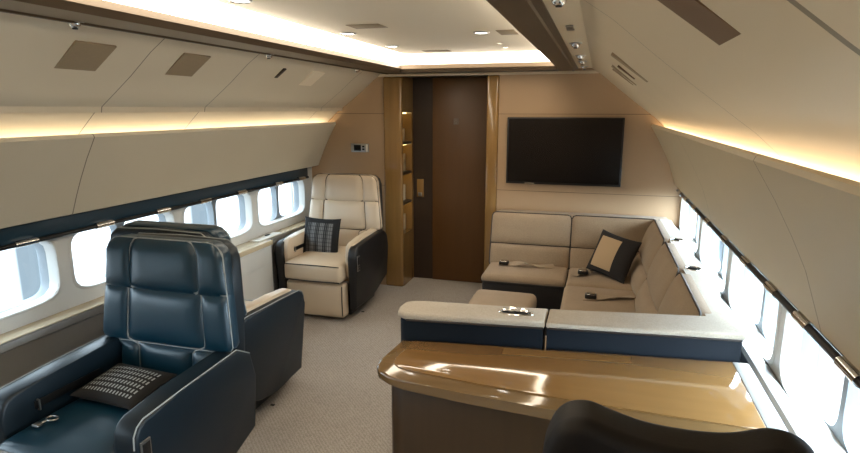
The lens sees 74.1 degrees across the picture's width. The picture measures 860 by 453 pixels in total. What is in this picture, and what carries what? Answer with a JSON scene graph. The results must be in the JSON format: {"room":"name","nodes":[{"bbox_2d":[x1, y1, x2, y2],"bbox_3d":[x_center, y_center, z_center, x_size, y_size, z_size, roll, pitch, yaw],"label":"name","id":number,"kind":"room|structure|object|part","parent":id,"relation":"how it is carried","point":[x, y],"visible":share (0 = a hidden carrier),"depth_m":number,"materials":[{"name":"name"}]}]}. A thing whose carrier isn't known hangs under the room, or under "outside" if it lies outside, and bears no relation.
{"room":"aircraft cabin","nodes":[
{"label":"aircraft cabin","id":0,"kind":"room"},
{"bbox_2d":[0,167,311,333],"bbox_3d":[-1.979,0.548,2.490,0.045,1.120,6.160,3,12,16],"label":"wall","id":1,"kind":"structure","parent":0,"point":[70,296],"depth_m":2.89,"materials":[{"name":"white plastic"}]},
{"bbox_2d":[68,211,175,288],"bbox_3d":[-1.756,0.106,3.258,0.102,0.350,0.780,3,12,16],"label":"window","id":2,"kind":"structure","parent":1,"relation":"in","point":[161,217],"depth_m":3.05,"materials":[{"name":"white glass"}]},
{"bbox_2d":[0,225,304,386],"bbox_3d":[-1.907,0.805,2.522,0.105,0.604,6.160,3,12,16],"label":"trim","id":3,"kind":"structure","parent":1,"relation":"attached to","point":[19,356],"depth_m":2.71,"materials":[{"name":"beige plastic"}]},
{"bbox_2d":[0,220,304,343],"bbox_3d":[-1.907,0.507,2.460,0.101,0.004,6.140,3,12,16],"label":"trim","id":4,"kind":"structure","parent":1,"relation":"attached to","point":[18,332],"depth_m":2.80,"materials":[{"name":"cream leather"}]},
{"bbox_2d":[250,232,281,241],"bbox_3d":[-1.289,0.078,4.485,0.090,0.020,0.320,3,12,16],"label":"panel","id":5,"kind":"object","parent":4,"relation":"on","point":[271,234],"visible":1,"depth_m":4.47,"materials":[{"name":"white plastic"}]},
{"bbox_2d":[0,168,307,245],"bbox_3d":[-1.960,0.085,2.325,0.024,0.105,6.020,3,12,16],"label":"trim","id":6,"kind":"structure","parent":1,"relation":"attached to","point":[42,228],"depth_m":3.19,"materials":[{"name":"black plastic"}]},
{"bbox_2d":[0,176,308,320],"bbox_3d":[-1.996,0.288,2.367,0.153,0.354,5.980,3,12,16],"label":"window","id":7,"kind":"structure","parent":1,"relation":"in","point":[41,255],"depth_m":2.83,"materials":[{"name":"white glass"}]},
{"bbox_3d":[-1.944,0.133,2.320,0.045,0.032,5.980,3,12,16],"label":"shade rail","id":8,"kind":"part","parent":7,"relation":"part of","materials":[{"name":"plastic"}]},
{"bbox_2d":[0,122,335,228],"bbox_3d":[-1.837,-0.155,2.297,0.275,0.397,6.150,3,12,16],"label":"wall panel","id":9,"kind":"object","parent":1,"relation":"attached to","point":[42,177],"depth_m":3.03,"materials":[{"name":"beige plastic"}]},
{"bbox_2d":[182,192,252,238],"bbox_3d":[-1.522,-0.055,4.043,0.102,0.350,0.790,3,12,16],"label":"window","id":10,"kind":"structure","parent":1,"relation":"in","point":[211,206],"depth_m":4.29,"materials":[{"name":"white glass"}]},
{"bbox_2d":[256,180,304,226],"bbox_3d":[-1.288,-0.217,4.828,0.102,0.350,0.780,3,12,16],"label":"window","id":11,"kind":"structure","parent":1,"relation":"in","point":[275,214],"depth_m":4.83,"materials":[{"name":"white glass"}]},
{"bbox_2d":[0,12,379,137],"bbox_3d":[-1.566,-0.534,2.144,0.635,0.540,6.160,3,12,16],"label":"panel","id":12,"kind":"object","parent":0,"point":[130,91],"depth_m":2.69,"materials":[{"name":"beige plastic"}]},
{"bbox_2d":[67,21,83,29],"bbox_3d":[-1.241,-0.702,1.991,0.064,0.026,0.064,3,12,16],"label":"light","id":13,"kind":"object","parent":12,"relation":"attached to","point":[73,26],"visible":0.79,"depth_m":1.98,"materials":[{"name":"silver metal"}]},
{"bbox_2d":[54,40,116,70],"bbox_3d":[-1.357,-0.666,2.241,0.138,0.106,0.190,3,12,16],"label":"air vent","id":14,"kind":"object","parent":12,"relation":"in","point":[81,55],"visible":1,"depth_m":2.23,"materials":[{"name":"beige plastic"}]},
{"bbox_2d":[165,53,210,76],"bbox_3d":[-1.185,-0.786,2.781,0.138,0.106,0.190,3,12,16],"label":"air vent","id":15,"kind":"object","parent":12,"relation":"in","point":[187,64],"visible":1,"depth_m":2.77,"materials":[{"name":"beige metal"}]},
{"bbox_2d":[0,0,400,73],"bbox_3d":[-1.149,-0.735,1.978,0.235,0.060,6.160,3,12,16],"label":"trim","id":16,"kind":"structure","parent":12,"relation":"attached to","point":[103,14],"depth_m":2.25,"materials":[{"name":"brown metal"}]},
{"bbox_2d":[274,68,286,77],"bbox_3d":[-0.935,-0.958,3.560,0.074,0.058,0.036,3,12,16],"label":"air slot","id":17,"kind":"object","parent":12,"relation":"attached to","point":[283,69],"visible":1,"depth_m":3.55,"materials":[{"name":"black plastic"}]},
{"bbox_2d":[299,71,324,85],"bbox_3d":[-0.827,-1.033,3.980,0.126,0.098,0.180,3,12,16],"label":"air vent","id":18,"kind":"object","parent":12,"relation":"in","point":[313,76],"visible":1,"depth_m":3.97,"materials":[{"name":"beige plastic"}]},
{"bbox_2d":[214,0,538,54],"bbox_3d":[-0.500,-0.780,1.605,1.050,0.040,5.840,3,12,16],"label":"ceiling","id":19,"kind":"structure","parent":0,"point":[415,26],"depth_m":2.76,"materials":[{"name":"beige paint"}]},
{"bbox_2d":[229,0,252,3],"bbox_3d":[-0.744,-0.889,2.241,0.092,0.012,0.092,3,12,16],"label":"recessed light","id":20,"kind":"object","parent":19,"relation":"in","point":[232,1],"visible":1,"depth_m":2.25,"materials":[{"name":"silver metal"}]},
{"bbox_2d":[106,0,399,64],"bbox_3d":[-1.037,-0.796,1.820,0.110,0.119,5.950,3,12,16],"label":"light","id":21,"kind":"object","parent":19,"relation":"attached to","point":[208,11],"visible":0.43,"depth_m":2.72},
{"bbox_2d":[340,32,355,34],"bbox_3d":[-0.462,-1.091,3.221,0.092,0.012,0.092,3,12,16],"label":"recessed light","id":22,"kind":"object","parent":19,"relation":"in","point":[341,33],"visible":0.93,"depth_m":3.19,"materials":[{"name":"silver metal"}]},
{"bbox_2d":[346,24,387,28],"bbox_3d":[-0.325,-1.035,2.947,0.180,0.002,0.140,3,12,16],"label":"ceiling vent","id":23,"kind":"object","parent":19,"relation":"in","point":[357,26],"visible":1,"depth_m":2.95,"materials":[{"name":"beige metal"}]},
{"bbox_2d":[386,45,398,47],"bbox_3d":[-0.256,-1.226,3.876,0.092,0.012,0.092,3,12,16],"label":"recessed light","id":24,"kind":"object","parent":19,"relation":"in","point":[388,46],"visible":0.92,"depth_m":3.84,"materials":[{"name":"silver metal"}]},
{"bbox_2d":[423,50,451,51],"bbox_3d":[0.051,-1.295,4.207,0.200,0.002,0.120,3,12,16],"label":"ceiling vent","id":25,"kind":"object","parent":19,"relation":"in","point":[423,50],"visible":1,"depth_m":4.22,"materials":[{"name":"white plastic"}]},
{"bbox_2d":[399,51,548,64],"bbox_3d":[0.345,-1.331,4.415,1.277,0.119,0.110,3,12,16],"label":"light","id":26,"kind":"object","parent":19,"relation":"attached to","point":[523,56],"visible":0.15,"depth_m":4.47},
{"bbox_2d":[473,31,489,34],"bbox_3d":[0.286,-1.082,3.180,0.092,0.012,0.092,3,12,16],"label":"recessed light","id":27,"kind":"object","parent":19,"relation":"in","point":[475,32],"visible":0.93,"depth_m":3.15,"materials":[{"name":"silver metal"}]},
{"bbox_2d":[495,29,517,34],"bbox_3d":[0.432,-1.083,3.179,0.100,0.002,0.200,3,12,16],"label":"ceiling vent","id":28,"kind":"object","parent":19,"relation":"in","point":[502,32],"visible":1,"depth_m":3.18,"materials":[{"name":"beige plastic"}]},
{"bbox_2d":[237,277,546,452],"bbox_3d":[-0.348,1.156,2.443,3.440,0.050,6.750,3,12,16],"label":"floor","id":29,"kind":"structure","parent":0,"point":[337,401],"depth_m":3.37,"materials":[{"name":"carpet"}]},
{"bbox_2d":[0,232,254,452],"bbox_3d":[-1.195,0.625,2.257,0.688,1.066,0.797,3,12,16],"label":"recliner","id":30,"kind":"object","parent":29,"relation":"on","point":[174,303],"visible":0.88,"depth_m":2.34,"materials":[{"name":"blue leather"}]},
{"bbox_3d":[-1.471,0.781,2.397,0.098,0.522,0.690,3,12,16],"label":"armrest","id":31,"kind":"part","parent":30,"relation":"part of","materials":[{"name":"blue leather"}]},
{"bbox_3d":[-1.218,0.776,2.220,0.470,0.163,0.636,3,12,16],"label":"seat","id":32,"kind":"part","parent":30,"relation":"part of","materials":[{"name":"blue leather"}]},
{"bbox_2d":[69,363,176,409],"bbox_3d":[-1.230,0.638,2.296,0.320,0.077,0.238,4,12,20],"label":"cushion","id":33,"kind":"object","parent":30,"relation":"on","point":[125,386],"visible":0.98,"depth_m":2.25,"materials":[{"name":"black fabric"}]},
{"bbox_3d":[-0.950,0.770,1.913,0.006,0.120,0.045,3,12,16],"label":"control panel","id":34,"kind":"part","parent":30,"relation":"part of","materials":[{"name":"silver metal"}]},
{"bbox_3d":[-1.126,0.381,2.459,0.666,0.620,0.137,3,12,16],"label":"backrest","id":35,"kind":"part","parent":30,"relation":"part of","materials":[{"name":"blue leather"}]},
{"bbox_3d":[-0.912,0.814,2.237,0.098,0.522,0.690,3,12,16],"label":"armrest","id":36,"kind":"part","parent":30,"relation":"part of","materials":[{"name":"blue leather"}]},
{"bbox_2d":[110,220,304,409],"bbox_3d":[-1.151,0.452,3.095,0.698,1.066,0.797,3,12,16],"label":"recliner","id":37,"kind":"object","parent":29,"relation":"on","point":[273,321],"visible":0.3,"depth_m":2.98,"materials":[{"name":"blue leather"}]},
{"bbox_3d":[-1.219,0.308,2.812,0.666,0.620,0.137,3,12,16],"label":"backrest","id":38,"kind":"part","parent":37,"relation":"part of","materials":[{"name":"blue leather"}]},
{"bbox_3d":[-0.856,0.652,3.022,0.070,0.522,0.690,3,12,16],"label":"armrest","id":39,"kind":"part","parent":37,"relation":"part of","materials":[{"name":"blue leather"}]},
{"bbox_2d":[238,239,273,299],"bbox_3d":[-1.427,0.529,3.843,0.054,0.612,1.340,3,12,16],"label":"base cabinet","id":40,"kind":"object","parent":29,"relation":"on","point":[256,259],"visible":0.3,"depth_m":4.24,"materials":[{"name":"beige wood"}]},
{"bbox_3d":[-1.327,0.288,4.077,0.004,0.130,0.510,3,12,16],"label":"drawer","id":41,"kind":"part","parent":40,"relation":"part of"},
{"bbox_2d":[238,239,272,257],"bbox_3d":[-1.427,0.248,3.785,0.054,0.038,1.340,3,12,16],"label":"countertop","id":42,"kind":"structure","parent":40,"relation":"on","point":[243,252],"depth_m":4.19,"materials":[{"name":"beige wood"}]},
{"bbox_2d":[274,173,387,317],"bbox_3d":[-0.788,0.134,4.635,0.698,1.066,0.797,3,12,16],"label":"recliner","id":43,"kind":"object","parent":29,"relation":"on","point":[361,257],"visible":0.8,"depth_m":4.54,"materials":[{"name":"beige leather"}]},
{"bbox_3d":[-1.082,0.290,4.781,0.070,0.522,0.690,3,12,16],"label":"armrest","id":44,"kind":"part","parent":43,"relation":"part of","materials":[{"name":"beige leather"}]},
{"bbox_3d":[-0.811,0.286,4.598,0.480,0.163,0.636,3,12,16],"label":"seat","id":45,"kind":"part","parent":43,"relation":"part of","materials":[{"name":"beige leather"}]},
{"bbox_2d":[303,216,340,252],"bbox_3d":[-0.883,0.091,4.633,0.335,0.320,0.125,4,12,20],"label":"cushion","id":46,"kind":"object","parent":43,"relation":"on","point":[321,235],"visible":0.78,"depth_m":4.59,"materials":[{"name":"black fabric"}]},
{"bbox_3d":[-0.719,-0.109,4.838,0.666,0.620,0.137,3,12,16],"label":"backrest","id":47,"kind":"part","parent":43,"relation":"part of","materials":[{"name":"beige leather"}]},
{"bbox_3d":[-0.487,0.325,4.611,0.070,0.522,0.690,3,12,16],"label":"armrest","id":48,"kind":"part","parent":43,"relation":"part of","materials":[{"name":"black leather"}]},
{"bbox_2d":[383,77,413,285],"bbox_3d":[-0.281,-0.397,5.216,0.170,1.872,0.333,3,12,16],"label":"display cabinet","id":49,"kind":"object","parent":29,"relation":"on","point":[397,91],"visible":1,"depth_m":5.12,"materials":[{"name":"brown wood"}]},
{"bbox_2d":[403,153,404,170],"bbox_3d":[-0.271,-0.583,5.205,0.055,0.160,0.140,3,12,16],"label":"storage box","id":50,"kind":"object","parent":49,"relation":"on","point":[403,153],"visible":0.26,"depth_m":5.22,"materials":[{"name":"brown wood"}]},
{"bbox_2d":[403,184,405,199],"bbox_3d":[-0.271,-0.314,5.260,0.055,0.150,0.130,3,12,16],"label":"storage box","id":51,"kind":"object","parent":49,"relation":"on","point":[404,191],"visible":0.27,"depth_m":5.27,"materials":[{"name":"brown wood"}]},
{"bbox_2d":[404,213,405,229],"bbox_3d":[-0.271,-0.039,5.317,0.055,0.150,0.140,3,12,16],"label":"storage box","id":52,"kind":"object","parent":49,"relation":"in","point":[404,213],"visible":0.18,"depth_m":5.34,"materials":[{"name":"brown wood"}]},
{"bbox_2d":[403,199,411,204],"bbox_3d":[-0.260,-0.224,5.249,0.117,0.020,0.238,3,12,16],"label":"shelf","id":53,"kind":"object","parent":49,"relation":"attached to","point":[407,201],"depth_m":5.28,"materials":[{"name":"brown wood"}]},
{"bbox_2d":[398,301,547,349],"bbox_3d":[0.255,0.659,2.666,0.590,0.833,0.860,3,12,16],"label":"armrest","id":54,"kind":"object","parent":29,"relation":"on","point":[459,323],"visible":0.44,"depth_m":2.24,"materials":[{"name":"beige leather"}]},
{"bbox_3d":[0.340,0.331,2.259,0.104,0.026,0.030,3,12,16],"label":"catch lever","id":55,"kind":"part","parent":54,"relation":"part of","materials":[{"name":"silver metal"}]},
{"bbox_2d":[468,289,536,307],"bbox_3d":[0.411,0.692,3.509,0.410,0.427,0.720,3,12,16],"label":"ottoman","id":56,"kind":"object","parent":29,"relation":"on","point":[482,296],"visible":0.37,"depth_m":3.60,"materials":[{"name":"leather"}]},
{"bbox_2d":[481,209,667,335],"bbox_3d":[1.101,0.331,4.299,1.330,0.815,0.907,3,12,16],"label":"sofa","id":57,"kind":"object","parent":29,"relation":"on","point":[540,254],"visible":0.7,"depth_m":4.26,"materials":[{"name":"leather"}]},
{"bbox_3d":[0.710,0.344,4.231,0.598,0.073,0.420,3,12,16],"label":"seat","id":58,"kind":"part","parent":57,"relation":"part of","materials":[{"name":"beige leather"}]},
{"bbox_3d":[0.780,0.098,4.428,0.607,0.400,0.238,3,12,16],"label":"backrest","id":59,"kind":"part","parent":57,"relation":"part of","materials":[{"name":"beige leather"}]},
{"bbox_3d":[1.241,0.382,4.048,0.518,0.073,0.480,3,12,16],"label":"seat","id":60,"kind":"part","parent":57,"relation":"part of","materials":[{"name":"beige leather"}]},
{"bbox_3d":[1.365,0.132,4.261,0.606,0.400,0.238,3,12,16],"label":"backrest","id":61,"kind":"part","parent":57,"relation":"part of","materials":[{"name":"beige leather"}]},
{"bbox_2d":[586,229,641,283],"bbox_3d":[1.278,0.206,3.980,0.154,0.318,0.358,-8,14,-33],"label":"cushion","id":62,"kind":"object","parent":57,"relation":"on","point":[613,255],"visible":1,"depth_m":3.93,"materials":[{"name":"fabric"}]},
{"bbox_2d":[377,340,787,452],"bbox_3d":[0.453,0.852,2.046,1.293,0.706,0.560,3,12,16],"label":"desk","id":63,"kind":"object","parent":29,"relation":"on","point":[447,397],"visible":0.69,"depth_m":1.92,"materials":[{"name":"brown wood"}]},
{"bbox_3d":[0.504,0.478,2.114,0.468,0.001,0.053,2,12,10],"label":"lid","id":64,"kind":"part","parent":63,"relation":"part of","materials":[{"name":"brown wood"}]},
{"bbox_2d":[546,219,744,362],"bbox_3d":[1.096,0.548,3.246,0.713,0.815,2.335,3,12,16],"label":"sofa","id":65,"kind":"object","parent":29,"relation":"on","point":[672,309],"visible":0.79,"depth_m":2.23,"materials":[{"name":"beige leather"}]},
{"bbox_3d":[1.041,0.500,3.478,0.475,0.072,0.724,3,12,16],"label":"seat","id":66,"kind":"part","parent":65,"relation":"part of","materials":[{"name":"beige leather"}]},
{"bbox_3d":[0.806,0.769,2.257,0.705,0.782,0.136,2,12,11],"label":"panel","id":67,"kind":"part","parent":65,"relation":"part of","materials":[{"name":"blue leather"}]},
{"bbox_3d":[1.491,0.207,3.887,0.218,0.395,0.735,3,12,16],"label":"backrest","id":68,"kind":"part","parent":65,"relation":"part of","materials":[{"name":"beige leather"}]},
{"bbox_3d":[1.292,0.344,3.220,0.218,0.395,0.675,3,12,16],"label":"backrest","id":69,"kind":"part","parent":65,"relation":"part of","materials":[{"name":"beige leather"}]},
{"bbox_3d":[1.103,0.475,2.585,0.218,0.395,0.665,3,12,16],"label":"backrest","id":70,"kind":"part","parent":65,"relation":"part of","materials":[{"name":"beige leather"}]},
{"bbox_2d":[542,400,814,452],"bbox_3d":[0.531,0.838,1.355,0.583,1.012,0.600,3,12,16],"label":"desk chair","id":71,"kind":"object","parent":29,"relation":"on","point":[577,426],"visible":1,"depth_m":1.09,"materials":[{"name":"black leather"}]},
{"bbox_2d":[400,63,499,77],"bbox_3d":[0.153,-1.425,4.995,1.010,0.225,0.490,3,12,16],"label":"wall","id":72,"kind":"structure","parent":0,"point":[459,63],"depth_m":4.92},
{"bbox_2d":[400,62,558,73],"bbox_3d":[0.386,-1.271,4.574,1.255,0.058,0.250,3,12,16],"label":"trim","id":73,"kind":"structure","parent":72,"relation":"attached to","point":[515,66],"depth_m":4.47,"materials":[{"name":"brown wood"}]},
{"bbox_2d":[292,55,696,284],"bbox_3d":[0.449,-0.449,4.901,3.600,2.100,0.120,3,12,16],"label":"wall","id":74,"kind":"structure","parent":0,"point":[648,187],"depth_m":4.60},
{"bbox_2d":[351,143,368,151],"bbox_3d":[-0.626,-0.703,5.095,0.170,0.076,0.017,3,12,16],"label":"controller","id":75,"kind":"object","parent":74,"relation":"attached to","point":[355,147],"visible":1,"depth_m":5.09,"materials":[{"name":"silver metal"}]},
{"bbox_2d":[378,70,598,76],"bbox_3d":[0.431,-1.251,4.670,2.000,0.021,0.012,3,12,16],"label":"trim","id":76,"kind":"structure","parent":74,"relation":"attached to","point":[590,71],"depth_m":4.64,"materials":[{"name":"brown wood"}]},
{"bbox_2d":[506,117,624,186],"bbox_3d":[1.073,-0.605,4.592,0.912,0.540,0.046,3,12,16],"label":"television","id":77,"kind":"object","parent":74,"relation":"attached to","point":[578,151],"visible":1,"depth_m":4.56,"materials":[{"name":"black plastic"}]},
{"bbox_2d":[580,0,859,181],"bbox_3d":[0.704,-0.400,1.495,0.635,0.540,6.160,3,12,16],"label":"panel","id":78,"kind":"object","parent":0,"point":[786,87],"depth_m":1.09,"materials":[{"name":"beige plastic"}]},
{"bbox_2d":[551,0,566,7],"bbox_3d":[0.369,-0.641,1.630,0.064,0.026,0.064,3,12,16],"label":"light","id":79,"kind":"object","parent":78,"relation":"attached to","point":[557,3],"visible":1,"depth_m":1.62,"materials":[{"name":"silver metal"}]},
{"bbox_2d":[543,0,591,67],"bbox_3d":[0.351,-0.657,1.547,0.110,0.038,6.160,3,12,16],"label":"trim","id":80,"kind":"structure","parent":78,"relation":"attached to","point":[570,13],"depth_m":2.17,"materials":[{"name":"beige plastic"}]},
{"bbox_2d":[565,25,574,30],"bbox_3d":[0.545,-0.773,2.220,0.030,0.006,0.120,3,12,16],"label":"air slot","id":81,"kind":"object","parent":78,"relation":"attached to","point":[568,27],"visible":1,"depth_m":2.19,"materials":[{"name":"silver metal"}]},
{"bbox_2d":[569,42,581,48],"bbox_3d":[0.702,-0.871,2.749,0.064,0.026,0.064,3,12,16],"label":"light","id":82,"kind":"object","parent":78,"relation":"attached to","point":[575,45],"visible":1,"depth_m":2.73,"materials":[{"name":"silver metal"}]},
{"bbox_2d":[575,55,585,59],"bbox_3d":[0.890,-1.001,3.379,0.064,0.026,0.064,3,12,16],"label":"light","id":83,"kind":"object","parent":78,"relation":"attached to","point":[579,57],"visible":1,"depth_m":3.36,"materials":[{"name":"silver metal"}]},
{"bbox_2d":[611,52,647,84],"bbox_3d":[0.932,-0.732,2.709,0.158,0.121,0.770,3,12,16],"label":"air vent","id":84,"kind":"object","parent":78,"relation":"in","point":[613,55],"visible":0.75,"depth_m":2.65,"materials":[{"name":"beige plastic"}]},
{"bbox_2d":[658,0,740,45],"bbox_3d":[0.400,-0.356,0.903,0.174,0.133,0.160,3,12,16],"label":"air vent","id":85,"kind":"object","parent":78,"relation":"in","point":[694,12],"visible":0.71,"depth_m":0.90,"materials":[{"name":"brown metal"}]},
{"bbox_2d":[679,200,846,452],"bbox_3d":[1.117,0.731,1.605,0.045,1.120,6.160,3,12,16],"label":"wall","id":86,"kind":"structure","parent":0,"point":[793,338],"depth_m":2.00,"materials":[{"name":"white plastic"}]},
{"bbox_2d":[679,198,701,253],"bbox_3d":[1.867,-0.044,3.987,0.102,0.350,0.900,3,12,16],"label":"window","id":87,"kind":"structure","parent":86,"relation":"in","point":[695,235],"depth_m":4.29,"materials":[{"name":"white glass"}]},
{"bbox_2d":[700,221,730,294],"bbox_3d":[1.616,0.130,3.145,0.102,0.350,0.790,3,12,16],"label":"window","id":88,"kind":"structure","parent":86,"relation":"in","point":[722,268],"depth_m":3.34,"materials":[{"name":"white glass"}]},
{"bbox_2d":[675,226,824,452],"bbox_3d":[1.059,0.933,1.664,0.075,0.700,6.160,3,12,16],"label":"trim","id":89,"kind":"structure","parent":86,"relation":"attached to","point":[789,415],"depth_m":1.89,"materials":[{"name":"white plastic"}]},
{"bbox_2d":[728,253,781,364],"bbox_3d":[1.382,0.291,2.360,0.102,0.350,0.780,3,12,16],"label":"window","id":90,"kind":"structure","parent":86,"relation":"in","point":[767,323],"depth_m":2.36,"materials":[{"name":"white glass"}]},
{"bbox_2d":[651,124,859,370],"bbox_3d":[0.971,0.045,1.501,0.275,0.469,6.150,3,12,16],"label":"wall panel","id":91,"kind":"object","parent":86,"relation":"attached to","point":[799,225],"depth_m":1.48,"materials":[{"name":"beige plastic"}]},
{"bbox_2d":[683,193,843,355],"bbox_3d":[1.064,0.312,1.470,0.024,0.025,6.020,3,12,16],"label":"trim","id":92,"kind":"structure","parent":86,"relation":"attached to","point":[683,193],"depth_m":1.88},
{"bbox_2d":[676,189,859,452],"bbox_3d":[1.088,0.470,1.485,0.166,0.354,5.980,3,12,16],"label":"window","id":93,"kind":"structure","parent":86,"relation":"in","point":[845,424],"depth_m":1.72,"materials":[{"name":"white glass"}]},
{"bbox_3d":[1.030,0.309,1.469,0.045,0.032,5.980,3,12,16],"label":"shade rail","id":94,"kind":"part","parent":93,"relation":"part of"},
{"bbox_3d":[0.235,-0.535,5.319,1.250,2.100,0.059,3,12,16],"label":"wall","id":95,"kind":"structure","parent":0,"visible":0},
{"bbox_2d":[413,78,432,278],"bbox_3d":[-0.052,-0.427,5.357,0.210,1.874,0.070,3,12,16],"label":"trim","id":96,"kind":"structure","parent":95,"relation":"attached to","point":[422,87],"depth_m":5.31,"materials":[{"name":"brown wood"}]},
{"bbox_2d":[417,77,486,282],"bbox_3d":[0.198,-0.406,5.251,0.660,1.868,0.059,3,12,16],"label":"door","id":97,"kind":"structure","parent":95,"relation":"in","point":[459,104],"depth_m":5.20,"materials":[{"name":"brown wood"}]},
{"bbox_3d":[-0.089,-0.360,5.339,0.065,0.170,0.012,3,12,16],"label":"lock plate","id":98,"kind":"part","parent":97,"relation":"part of","materials":[{"name":"gold metal"}]},
{"bbox_2d":[484,75,499,271],"bbox_3d":[0.572,-0.357,5.022,0.099,1.872,0.418,3,12,16],"label":"trim","id":99,"kind":"structure","parent":95,"relation":"attached to","point":[492,80],"depth_m":4.77,"materials":[{"name":"brown wood"}]},
{"bbox_3d":[-1.309,0.693,-1.009,3.800,2.350,0.100,3,12,16],"label":"wall","id":100,"kind":"structure","parent":0,"visible":0},
{"bbox_2d":[486,0,577,70],"bbox_3d":[0.221,-0.654,1.587,0.162,0.060,6.160,3,12,16],"label":"trim","id":101,"kind":"structure","parent":100,"relation":"attached to","point":[532,19],"depth_m":2.12,"materials":[{"name":"brown wood"}]}
]}

